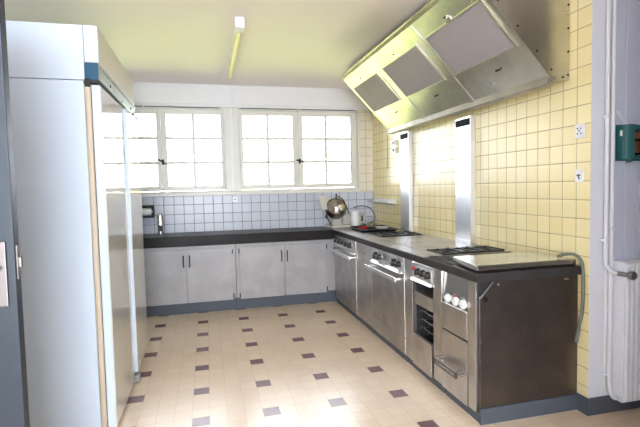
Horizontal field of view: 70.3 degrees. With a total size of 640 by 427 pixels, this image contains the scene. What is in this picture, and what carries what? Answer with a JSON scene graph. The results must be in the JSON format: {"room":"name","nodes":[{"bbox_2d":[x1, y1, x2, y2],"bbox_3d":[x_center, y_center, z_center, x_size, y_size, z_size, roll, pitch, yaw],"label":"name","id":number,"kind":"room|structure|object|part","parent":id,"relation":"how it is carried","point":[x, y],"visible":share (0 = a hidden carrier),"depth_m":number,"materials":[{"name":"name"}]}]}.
{"room":"commercial kitchen","nodes":[
{"label":"commercial kitchen","id":0,"kind":"room"},
{"bbox_2d":[4,0,429,88],"bbox_3d":[0.451,-1.391,1.811,5.350,0.150,7.825,-2,3,-14],"label":"ceiling","id":1,"kind":"structure","parent":0,"point":[283,43],"depth_m":3.49,"materials":[{"name":"paint"}]},
{"bbox_2d":[226,17,244,79],"bbox_3d":[-0.745,-1.365,3.904,0.068,0.081,1.540,-2,3,-14],"label":"ceiling lamp","id":2,"kind":"object","parent":1,"relation":"attached to","point":[239,22],"visible":1,"depth_m":3.52,"materials":[{"name":"plastic"}]},
{"bbox_2d":[133,82,373,236],"bbox_3d":[-0.994,-0.226,5.375,3.790,2.510,0.170,-2,3,-14],"label":"wall","id":3,"kind":"structure","parent":0,"point":[254,211],"depth_m":5.35,"materials":[{"name":"white tile"}]},
{"bbox_2d":[142,205,154,217],"bbox_3d":[-1.952,-0.020,5.007,0.240,0.138,0.096,-2,3,-14],"label":"holder","id":4,"kind":"object","parent":3,"relation":"attached to","point":[148,211],"visible":0.65,"depth_m":4.99,"materials":[{"name":"metal"}]},
{"bbox_2d":[135,105,220,109],"bbox_3d":[-1.783,-1.176,5.018,1.355,0.026,0.043,-2,3,-14],"label":"curtain rod","id":5,"kind":"object","parent":3,"relation":"attached to","point":[142,106],"visible":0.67,"depth_m":5.05,"materials":[{"name":"metal"}]},
{"bbox_3d":[-1.780,-1.178,5.007,1.355,0.010,0.010,-2,3,-14],"label":"rod","id":6,"kind":"part","parent":5,"relation":"part of","materials":[{"name":"metal"}]},
{"bbox_2d":[135,107,226,192],"bbox_3d":[-1.775,-0.705,5.090,1.402,0.940,0.135,-2,3,-14],"label":"window","id":7,"kind":"structure","parent":3,"relation":"in","point":[161,138],"depth_m":5.11,"materials":[{"name":"beige paint"}]},
{"bbox_3d":[-2.106,-0.692,5.003,0.687,0.912,0.044,-2,3,-14],"label":"sash","id":8,"kind":"part","parent":7,"relation":"part of","materials":[{"name":"beige paint"}]},
{"bbox_3d":[-1.440,-0.717,5.169,0.683,0.912,0.044,-2,3,-14],"label":"sash","id":9,"kind":"part","parent":7,"relation":"part of","materials":[{"name":"white glass"}]},
{"bbox_2d":[133,84,367,107],"bbox_3d":[-1.050,-1.349,5.210,3.480,0.203,0.012,-2,3,-14],"label":"trim","id":10,"kind":"structure","parent":3,"relation":"attached to","point":[143,93],"depth_m":5.25,"materials":[{"name":"white paint"}]},
{"bbox_2d":[141,188,359,196],"bbox_3d":[-1.108,-0.232,5.243,3.305,0.042,0.030,-2,3,-14],"label":"trim","id":11,"kind":"structure","parent":3,"relation":"attached to","point":[355,189],"depth_m":5.29,"materials":[{"name":"beige paint"}]},
{"bbox_2d":[134,104,370,110],"bbox_3d":[-1.046,-1.224,5.213,3.480,0.022,0.022,-2,3,-14],"label":"trim","id":12,"kind":"structure","parent":3,"relation":"attached to","point":[134,104],"depth_m":5.26,"materials":[{"name":"white paint"}]},
{"bbox_2d":[225,108,359,190],"bbox_3d":[-0.295,-0.762,5.429,1.620,0.955,0.014,-2,3,-14],"label":"trim","id":13,"kind":"structure","parent":3,"relation":"attached to","point":[227,110],"depth_m":5.25,"materials":[{"name":"beige paint"}]},
{"bbox_2d":[237,109,357,190],"bbox_3d":[-0.245,-0.760,5.472,1.450,0.940,0.135,-2,3,-14],"label":"window","id":14,"kind":"structure","parent":3,"relation":"in","point":[297,137],"depth_m":5.44,"materials":[{"name":"beige paint"}]},
{"bbox_3d":[-0.599,-0.747,5.379,0.688,0.912,0.044,-2,3,-14],"label":"sash","id":15,"kind":"part","parent":14,"relation":"part of","materials":[{"name":"beige paint"}]},
{"bbox_3d":[0.090,-0.772,5.551,0.730,0.912,0.044,-2,3,-14],"label":"sash","id":16,"kind":"part","parent":14,"relation":"part of","materials":[{"name":"beige paint"}]},
{"bbox_2d":[238,107,356,111],"bbox_3d":[-0.247,-1.232,5.401,1.438,0.026,0.043,-2,3,-14],"label":"curtain rod","id":17,"kind":"object","parent":3,"relation":"attached to","point":[239,108],"visible":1,"depth_m":5.38,"materials":[{"name":"metal"}]},
{"bbox_3d":[-0.244,-1.234,5.390,1.438,0.010,0.010,-2,3,-14],"label":"rod","id":18,"kind":"part","parent":17,"relation":"part of","materials":[{"name":"metal"}]},
{"bbox_2d":[107,299,639,426],"bbox_3d":[0.456,1.230,1.970,4.850,0.080,7.275,-2,3,-14],"label":"floor","id":19,"kind":"structure","parent":0,"point":[317,364],"depth_m":3.11,"materials":[{"name":"tile"}]},
{"bbox_2d":[6,21,147,426],"bbox_3d":[-1.719,0.099,2.916,0.960,2.170,1.302,-2,3,-14],"label":"refrigerator","id":20,"kind":"object","parent":19,"relation":"on","point":[75,132],"visible":0.99,"depth_m":2.37,"materials":[{"name":"white metal"}]},
{"bbox_3d":[-1.635,-0.814,2.242,0.861,0.277,0.020,-2,3,-14],"label":"panel","id":21,"kind":"part","parent":20,"relation":"part of","materials":[{"name":"white metal"}]},
{"bbox_3d":[-1.614,0.267,2.302,0.855,1.879,0.020,-2,3,-14],"label":"panel","id":22,"kind":"part","parent":20,"relation":"part of","materials":[{"name":"white metal"}]},
{"bbox_3d":[-1.225,0.234,2.728,0.040,1.838,0.652,-2,3,-14],"label":"sliding door","id":23,"kind":"part","parent":20,"relation":"part of","materials":[{"name":"white metal"}]},
{"bbox_3d":[-1.340,-0.767,2.977,0.072,0.083,1.264,-2,3,-14],"label":"sliding rail","id":24,"kind":"part","parent":20,"relation":"part of","materials":[{"name":"metal"}]},
{"bbox_3d":[-1.366,0.182,3.336,0.052,1.790,0.560,-2,3,-14],"label":"sliding door","id":25,"kind":"part","parent":20,"relation":"part of","materials":[{"name":"silver metal"}]},
{"bbox_2d":[144,244,236,316],"bbox_3d":[-1.791,0.710,4.887,1.731,0.732,0.470,-2,3,-14],"label":"base cabinet","id":26,"kind":"object","parent":19,"relation":"on","point":[189,279],"visible":0.61,"depth_m":4.79,"materials":[{"name":"metal"}]},
{"bbox_3d":[-1.618,0.672,4.722,0.451,0.563,0.017,-2,3,-14],"label":"door","id":27,"kind":"part","parent":26,"relation":"part of","materials":[{"name":"metal"}]},
{"bbox_3d":[-1.165,0.655,4.835,0.470,0.563,0.017,-2,3,-14],"label":"door","id":28,"kind":"part","parent":26,"relation":"part of","materials":[{"name":"metal"}]},
{"bbox_2d":[143,226,332,248],"bbox_3d":[-1.275,0.271,4.977,2.807,0.105,0.507,-2,3,-14],"label":"countertop","id":29,"kind":"structure","parent":26,"relation":"on","point":[182,239],"depth_m":4.87,"materials":[{"name":"black stone"}]},
{"bbox_2d":[157,213,163,233],"bbox_3d":[-1.751,0.114,4.992,0.070,0.227,0.078,-2,3,-14],"label":"soap dispenser","id":30,"kind":"object","parent":29,"relation":"on","point":[160,218],"visible":1,"depth_m":4.97,"materials":[{"name":"silver metal"}]},
{"bbox_2d":[235,237,336,308],"bbox_3d":[-0.396,0.659,5.236,1.140,0.732,0.470,-2,3,-14],"label":"base cabinet","id":31,"kind":"object","parent":19,"relation":"on","point":[268,274],"visible":0.94,"depth_m":5.04,"materials":[{"name":"metal"}]},
{"bbox_3d":[-0.630,0.635,4.969,0.487,0.563,0.017,-2,3,-14],"label":"door","id":32,"kind":"part","parent":31,"relation":"part of","materials":[{"name":"metal"}]},
{"bbox_3d":[-0.157,0.618,5.087,0.478,0.563,0.017,-2,3,-14],"label":"door","id":33,"kind":"part","parent":31,"relation":"part of","materials":[{"name":"metal"}]},
{"bbox_2d":[331,234,359,320],"bbox_3d":[0.543,0.632,4.861,0.711,0.786,0.759,-2,3,-14],"label":"range oven","id":34,"kind":"object","parent":19,"relation":"on","point":[345,249],"visible":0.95,"depth_m":4.72,"materials":[{"name":"metal"}]},
{"bbox_3d":[0.230,0.419,4.750,0.065,0.034,0.670,-2,3,-14],"label":"handle","id":35,"kind":"part","parent":34,"relation":"part of","materials":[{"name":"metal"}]},
{"bbox_3d":[0.259,0.313,4.773,0.008,0.121,0.747,-2,3,-14],"label":"control panel","id":36,"kind":"part","parent":34,"relation":"part of","materials":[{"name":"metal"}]},
{"bbox_3d":[0.266,0.615,4.790,0.008,0.460,0.747,-2,3,-14],"label":"oven door","id":37,"kind":"part","parent":34,"relation":"part of","materials":[{"name":"metal"}]},
{"bbox_3d":[0.272,0.916,4.807,0.008,0.120,0.747,-2,3,-14],"label":"panel","id":38,"kind":"part","parent":34,"relation":"part of","materials":[{"name":"metal"}]},
{"bbox_2d":[356,242,374,333],"bbox_3d":[0.718,0.660,4.294,0.648,0.786,0.420,-2,3,-14],"label":"panel","id":39,"kind":"object","parent":19,"relation":"on","point":[364,252],"visible":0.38,"depth_m":4.20,"materials":[{"name":"metal"}]},
{"bbox_2d":[364,247,408,361],"bbox_3d":[0.821,0.688,3.754,0.711,0.786,0.694,-2,3,-14],"label":"range oven","id":40,"kind":"object","parent":19,"relation":"on","point":[388,269],"visible":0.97,"depth_m":3.62,"materials":[{"name":"metal"}]},
{"bbox_3d":[0.464,0.355,3.851,0.043,0.081,0.081,-2,3,-14],"label":"knob","id":41,"kind":"part","parent":40,"relation":"part of","materials":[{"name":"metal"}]},
{"bbox_3d":[0.486,0.359,3.764,0.043,0.064,0.064,-2,3,-14],"label":"knob","id":42,"kind":"part","parent":40,"relation":"part of","materials":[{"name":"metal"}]},
{"bbox_3d":[0.500,0.474,3.675,0.065,0.034,0.670,-2,3,-14],"label":"handle","id":43,"kind":"part","parent":40,"relation":"part of","materials":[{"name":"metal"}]},
{"bbox_3d":[0.538,0.363,3.661,0.008,0.108,0.670,-2,3,-14],"label":"control panel","id":44,"kind":"part","parent":40,"relation":"part of","materials":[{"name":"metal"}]},
{"bbox_3d":[0.545,0.665,3.678,0.008,0.473,0.670,-2,3,-14],"label":"oven door","id":45,"kind":"part","parent":40,"relation":"part of","materials":[{"name":"metal"}]},
{"bbox_3d":[0.552,0.973,3.695,0.008,0.120,0.670,-2,3,-14],"label":"panel","id":46,"kind":"part","parent":40,"relation":"part of","materials":[{"name":"metal"}]},
{"bbox_3d":[0.559,0.374,3.473,0.043,0.081,0.081,-2,3,-14],"label":"knob","id":47,"kind":"part","parent":40,"relation":"part of","materials":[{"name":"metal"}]},
{"bbox_3d":[0.580,0.378,3.391,0.043,0.064,0.064,-2,3,-14],"label":"knob","id":48,"kind":"part","parent":40,"relation":"part of","materials":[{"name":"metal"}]},
{"bbox_2d":[323,225,580,282],"bbox_3d":[0.752,0.241,4.056,0.668,0.068,3.273,-2,3,-14],"label":"countertop","id":49,"kind":"structure","parent":40,"relation":"on","point":[417,247],"depth_m":3.17,"materials":[{"name":"metal"}]},
{"bbox_2d":[318,194,374,227],"bbox_3d":[0.310,-0.042,5.426,0.701,0.396,0.325,-2,3,-14],"label":"kitchen utensils","id":50,"kind":"object","parent":49,"relation":"on","point":[336,208],"visible":0.88,"depth_m":5.32,"materials":[{"name":"metal"}]},
{"bbox_3d":[0.187,-0.057,5.320,0.242,0.241,0.071,-1,3,3],"label":"blade","id":51,"kind":"part","parent":50,"relation":"part of","materials":[{"name":"metal"}]},
{"bbox_3d":[0.264,-0.114,5.337,0.168,0.240,0.038,-2,3,-14],"label":"guard rod","id":52,"kind":"part","parent":50,"relation":"part of","materials":[{"name":"metal"}]},
{"bbox_3d":[0.525,0.018,5.448,0.277,0.236,0.108,-2,3,-14],"label":"power cord","id":53,"kind":"part","parent":50,"relation":"part of","materials":[{"name":"metal"}]},
{"bbox_2d":[351,211,358,225],"bbox_3d":[0.417,0.064,5.389,0.102,0.185,0.102,-2,3,-14],"label":"beaker","id":54,"kind":"object","parent":49,"relation":"on","point":[354,214],"visible":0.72,"depth_m":5.35,"materials":[{"name":"plastic"}]},
{"bbox_2d":[350,225,397,231],"bbox_3d":[0.578,0.164,4.959,0.406,0.024,0.566,-2,3,-8],"label":"baking tray","id":55,"kind":"object","parent":49,"relation":"on","point":[389,228],"visible":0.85,"depth_m":4.90,"materials":[{"name":"black metal"}]},
{"bbox_2d":[366,221,376,227],"bbox_3d":[0.576,0.123,5.128,0.124,0.074,0.127,-2,3,-14],"label":"cloth","id":56,"kind":"object","parent":55,"relation":"on","point":[371,224],"visible":0.99,"depth_m":5.09,"materials":[{"name":"green fabric"}]},
{"bbox_2d":[376,226,387,228],"bbox_3d":[0.681,0.157,4.990,0.150,0.022,0.150,-2,3,-14],"label":"dish","id":57,"kind":"object","parent":55,"relation":"on","point":[377,227],"visible":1,"depth_m":4.94,"materials":[{"name":"ceramic"}]},
{"bbox_2d":[400,131,413,231],"bbox_3d":[0.891,-0.328,4.695,0.051,1.020,0.212,-2,3,-14],"label":"duct","id":58,"kind":"object","parent":49,"relation":"on","point":[406,162],"visible":0.96,"depth_m":4.64,"materials":[{"name":"metal"}]},
{"bbox_2d":[455,115,475,243],"bbox_3d":[1.158,-0.264,3.634,0.051,1.000,0.232,-2,3,-14],"label":"duct","id":59,"kind":"object","parent":49,"relation":"on","point":[465,173],"visible":1,"depth_m":3.59,"materials":[{"name":"metal"}]},
{"bbox_2d":[429,251,575,270],"bbox_3d":[1.078,0.272,2.765,0.651,0.040,0.582,-2,3,-14],"label":"lid","id":60,"kind":"object","parent":49,"relation":"on","point":[515,260],"visible":1,"depth_m":2.56,"materials":[{"name":"metal"}]},
{"bbox_3d":[0.796,0.279,2.843,0.108,0.029,0.294,-2,3,-14],"label":"hinge arm","id":61,"kind":"part","parent":60,"relation":"part of","materials":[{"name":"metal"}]},
{"bbox_2d":[557,252,584,342],"bbox_3d":[1.421,0.477,2.581,0.142,0.513,0.048,0,4,26],"label":"gas hose","id":62,"kind":"object","parent":49,"relation":"attached to","point":[565,253],"visible":1,"depth_m":2.54,"materials":[{"name":"grey rubber"}]},
{"bbox_2d":[405,258,445,392],"bbox_3d":[0.982,0.717,3.159,0.689,0.786,0.532,-2,3,-14],"label":"range oven","id":63,"kind":"object","parent":19,"relation":"on","point":[424,285],"visible":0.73,"depth_m":3.10,"materials":[{"name":"metal"}]},
{"bbox_3d":[0.656,0.394,3.075,0.039,0.067,0.067,-2,3,-14],"label":"knob","id":64,"kind":"part","parent":63,"relation":"part of","materials":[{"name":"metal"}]},
{"bbox_3d":[0.694,0.406,3.062,0.026,0.096,0.290,-2,3,-14],"label":"control panel","id":65,"kind":"part","parent":63,"relation":"part of","materials":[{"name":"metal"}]},
{"bbox_3d":[0.674,0.397,3.006,0.039,0.067,0.067,-2,3,-14],"label":"knob","id":66,"kind":"part","parent":63,"relation":"part of","materials":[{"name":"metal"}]},
{"bbox_3d":[0.704,0.958,3.099,0.026,0.221,0.277,-2,3,-14],"label":"panel","id":67,"kind":"part","parent":63,"relation":"part of","materials":[{"name":"metal"}]},
{"bbox_3d":[0.861,0.582,3.102,0.354,0.088,0.266,-2,3,-14],"label":"drawer","id":68,"kind":"part","parent":63,"relation":"part of","materials":[{"name":"metal"}]},
{"bbox_3d":[0.690,0.401,2.940,0.039,0.067,0.067,-2,3,-14],"label":"knob","id":69,"kind":"part","parent":63,"relation":"part of","materials":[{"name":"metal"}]},
{"bbox_2d":[434,272,577,424],"bbox_3d":[1.087,0.741,2.704,0.708,0.786,0.393,-2,3,-14],"label":"oven","id":70,"kind":"object","parent":19,"relation":"on","point":[509,348],"visible":0.95,"depth_m":2.54,"materials":[{"name":"metal"}]},
{"bbox_3d":[0.768,0.505,2.721,0.038,0.052,0.052,-2,3,-14],"label":"knob","id":71,"kind":"part","parent":70,"relation":"part of","materials":[{"name":"white plastic"}]},
{"bbox_3d":[0.762,0.907,2.696,0.062,0.048,0.249,-2,3,-14],"label":"handle","id":72,"kind":"part","parent":70,"relation":"part of","materials":[{"name":"metal"}]},
{"bbox_3d":[0.810,0.628,2.684,0.049,0.158,0.281,-2,3,-14],"label":"drawer","id":73,"kind":"part","parent":70,"relation":"part of","materials":[{"name":"metal"}]},
{"bbox_3d":[0.816,0.900,2.700,0.049,0.368,0.281,-2,3,-14],"label":"door","id":74,"kind":"part","parent":70,"relation":"part of","materials":[{"name":"metal"}]},
{"bbox_3d":[0.813,0.454,2.676,0.043,0.197,0.281,-2,3,-14],"label":"control panel","id":75,"kind":"part","parent":70,"relation":"part of","materials":[{"name":"metal"}]},
{"bbox_3d":[0.789,0.509,2.635,0.038,0.052,0.052,-2,3,-14],"label":"knob","id":76,"kind":"part","parent":70,"relation":"part of","materials":[{"name":"white plastic"}]},
{"bbox_3d":[0.808,0.513,2.560,0.038,0.052,0.052,-2,3,-14],"label":"knob","id":77,"kind":"part","parent":70,"relation":"part of","materials":[{"name":"white plastic"}]},
{"bbox_3d":[0.861,0.727,2.512,0.049,0.726,0.076,-2,3,-14],"label":"corner post","id":78,"kind":"part","parent":70,"relation":"part of","materials":[{"name":"metal"}]},
{"bbox_3d":[1.167,0.702,2.534,0.628,0.694,0.015,-2,3,-14],"label":"panel","id":79,"kind":"part","parent":70,"relation":"part of","materials":[{"name":"metal"}]},
{"bbox_2d":[372,0,605,398],"bbox_3d":[1.162,-0.204,4.116,0.180,2.510,3.318,-2,3,-14],"label":"wall","id":80,"kind":"structure","parent":0,"point":[528,154],"depth_m":2.85,"materials":[{"name":"yellow tile"}]},
{"bbox_2d":[367,198,396,204],"bbox_3d":[0.714,-0.142,5.314,0.110,0.060,0.640,-2,3,-14],"label":"soap shelf","id":81,"kind":"object","parent":80,"relation":"attached to","point":[377,200],"visible":1,"depth_m":5.21,"materials":[{"name":"white ceramic"}]},
{"bbox_2d":[387,135,387,168],"bbox_3d":[0.771,-0.703,5.194,0.010,0.383,0.033,-2,3,-14],"label":"pull cord","id":82,"kind":"object","parent":80,"relation":"hanging from","point":[387,135],"visible":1,"depth_m":5.19,"materials":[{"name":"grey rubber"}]},
{"bbox_2d":[392,147,396,152],"bbox_3d":[0.816,-0.696,4.986,0.033,0.070,0.070,-2,3,-14],"label":"switch box","id":83,"kind":"object","parent":80,"relation":"attached to","point":[394,149],"visible":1,"depth_m":4.96,"materials":[{"name":"white plastic"}]},
{"bbox_2d":[343,0,569,133],"bbox_3d":[0.829,-1.081,3.638,0.628,0.607,2.350,-2,3,-14],"label":"extractor hood","id":84,"kind":"object","parent":80,"relation":"attached to","point":[450,58],"visible":1,"depth_m":2.99,"materials":[{"name":"metal"}]},
{"bbox_3d":[0.536,-1.155,4.389,0.248,0.255,0.683,-2,3,-14],"label":"filter frame","id":85,"kind":"part","parent":84,"relation":"part of","materials":[{"name":"metal"}]},
{"bbox_3d":[0.728,-1.116,3.626,0.248,0.255,0.668,-2,3,-14],"label":"filter frame","id":86,"kind":"part","parent":84,"relation":"part of","materials":[{"name":"metal"}]},
{"bbox_3d":[0.920,-1.077,2.858,0.248,0.255,0.663,-2,3,-14],"label":"filter frame","id":87,"kind":"part","parent":84,"relation":"part of","materials":[{"name":"metal"}]},
{"bbox_2d":[575,169,583,181],"bbox_3d":[1.452,-0.210,2.547,0.014,0.072,0.060,-2,3,-14],"label":"wall socket","id":88,"kind":"object","parent":80,"relation":"attached to","point":[579,174],"visible":1,"depth_m":2.54,"materials":[{"name":"white plastic"}]},
{"bbox_2d":[575,123,585,138],"bbox_3d":[1.447,-0.459,2.531,0.014,0.080,0.068,-2,3,-14],"label":"wall socket","id":89,"kind":"object","parent":80,"relation":"attached to","point":[580,129],"visible":1,"depth_m":2.52,"materials":[{"name":"white plastic"}]},
{"bbox_2d":[603,0,611,395],"bbox_3d":[1.589,-0.171,2.507,0.024,2.405,0.010,-2,3,-14],"label":"trim","id":90,"kind":"structure","parent":80,"relation":"attached to","point":[605,389],"depth_m":2.54,"materials":[{"name":"white paint"}]},
{"bbox_2d":[601,0,617,274],"bbox_3d":[1.566,-0.518,2.441,0.038,1.705,0.092,-2,3,-14],"label":"pipe","id":91,"kind":"object","parent":80,"relation":"attached to","point":[607,116],"visible":1,"depth_m":2.46,"materials":[{"name":"white metal"}]},
{"bbox_2d":[603,0,618,399],"bbox_3d":[1.586,-0.170,2.469,0.053,2.404,0.080,-2,3,-14],"label":"pipe","id":92,"kind":"object","parent":80,"relation":"attached to","point":[611,228],"visible":0.97,"depth_m":2.48,"materials":[{"name":"white metal"}]},
{"bbox_3d":[2.162,-0.148,2.720,1.080,2.510,0.120,-2,3,-14],"label":"wall","id":93,"kind":"structure","parent":0,"visible":0},
{"bbox_2d":[576,393,639,415],"bbox_3d":[1.732,1.074,2.652,0.514,0.098,0.111,-2,3,-14],"label":"baseboard","id":94,"kind":"structure","parent":93,"relation":"attached to","point":[602,404],"depth_m":2.57,"materials":[{"name":"blue stone"}]},
{"bbox_2d":[608,0,639,394],"bbox_3d":[2.152,-0.191,2.646,1.132,2.405,0.014,-2,3,-14],"label":"wall","id":95,"kind":"structure","parent":93,"relation":"attached to","point":[627,175],"depth_m":2.51,"materials":[{"name":"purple paint"}]},
{"bbox_2d":[612,259,639,402],"bbox_3d":[1.987,0.640,2.567,0.790,0.782,0.138,-2,3,-14],"label":"radiator","id":96,"kind":"object","parent":93,"relation":"attached to","point":[626,284],"visible":0.98,"depth_m":2.48,"materials":[{"name":"metal"}]},
{"bbox_2d":[615,111,639,162],"bbox_3d":[1.738,-0.422,2.485,0.256,0.284,0.071,-2,3,-14],"label":"switch box","id":97,"kind":"object","parent":93,"relation":"attached to","point":[627,136],"visible":0.97,"depth_m":2.45,"materials":[{"name":"green plastic"}]},
{"bbox_3d":[1.732,-0.390,2.517,0.256,0.197,0.009,-2,3,-14],"label":"plate","id":98,"kind":"part","parent":97,"relation":"part of","materials":[{"name":"teal metal"}]},
{"bbox_3d":[-1.876,0.021,1.323,0.100,2.510,7.275,-2,3,-14],"label":"wall","id":99,"kind":"structure","parent":0,"visible":0},
{"bbox_2d":[0,0,29,426],"bbox_3d":[-1.317,0.236,1.209,0.918,2.052,0.098,-2,3,-14],"label":"door","id":100,"kind":"structure","parent":99,"relation":"in","point":[14,405],"depth_m":1.32,"materials":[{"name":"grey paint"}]},
{"bbox_3d":[-0.925,0.176,1.310,0.042,0.190,0.008,-2,3,-14],"label":"lock plate","id":101,"kind":"part","parent":100,"relation":"part of","materials":[{"name":"metal"}]}
]}

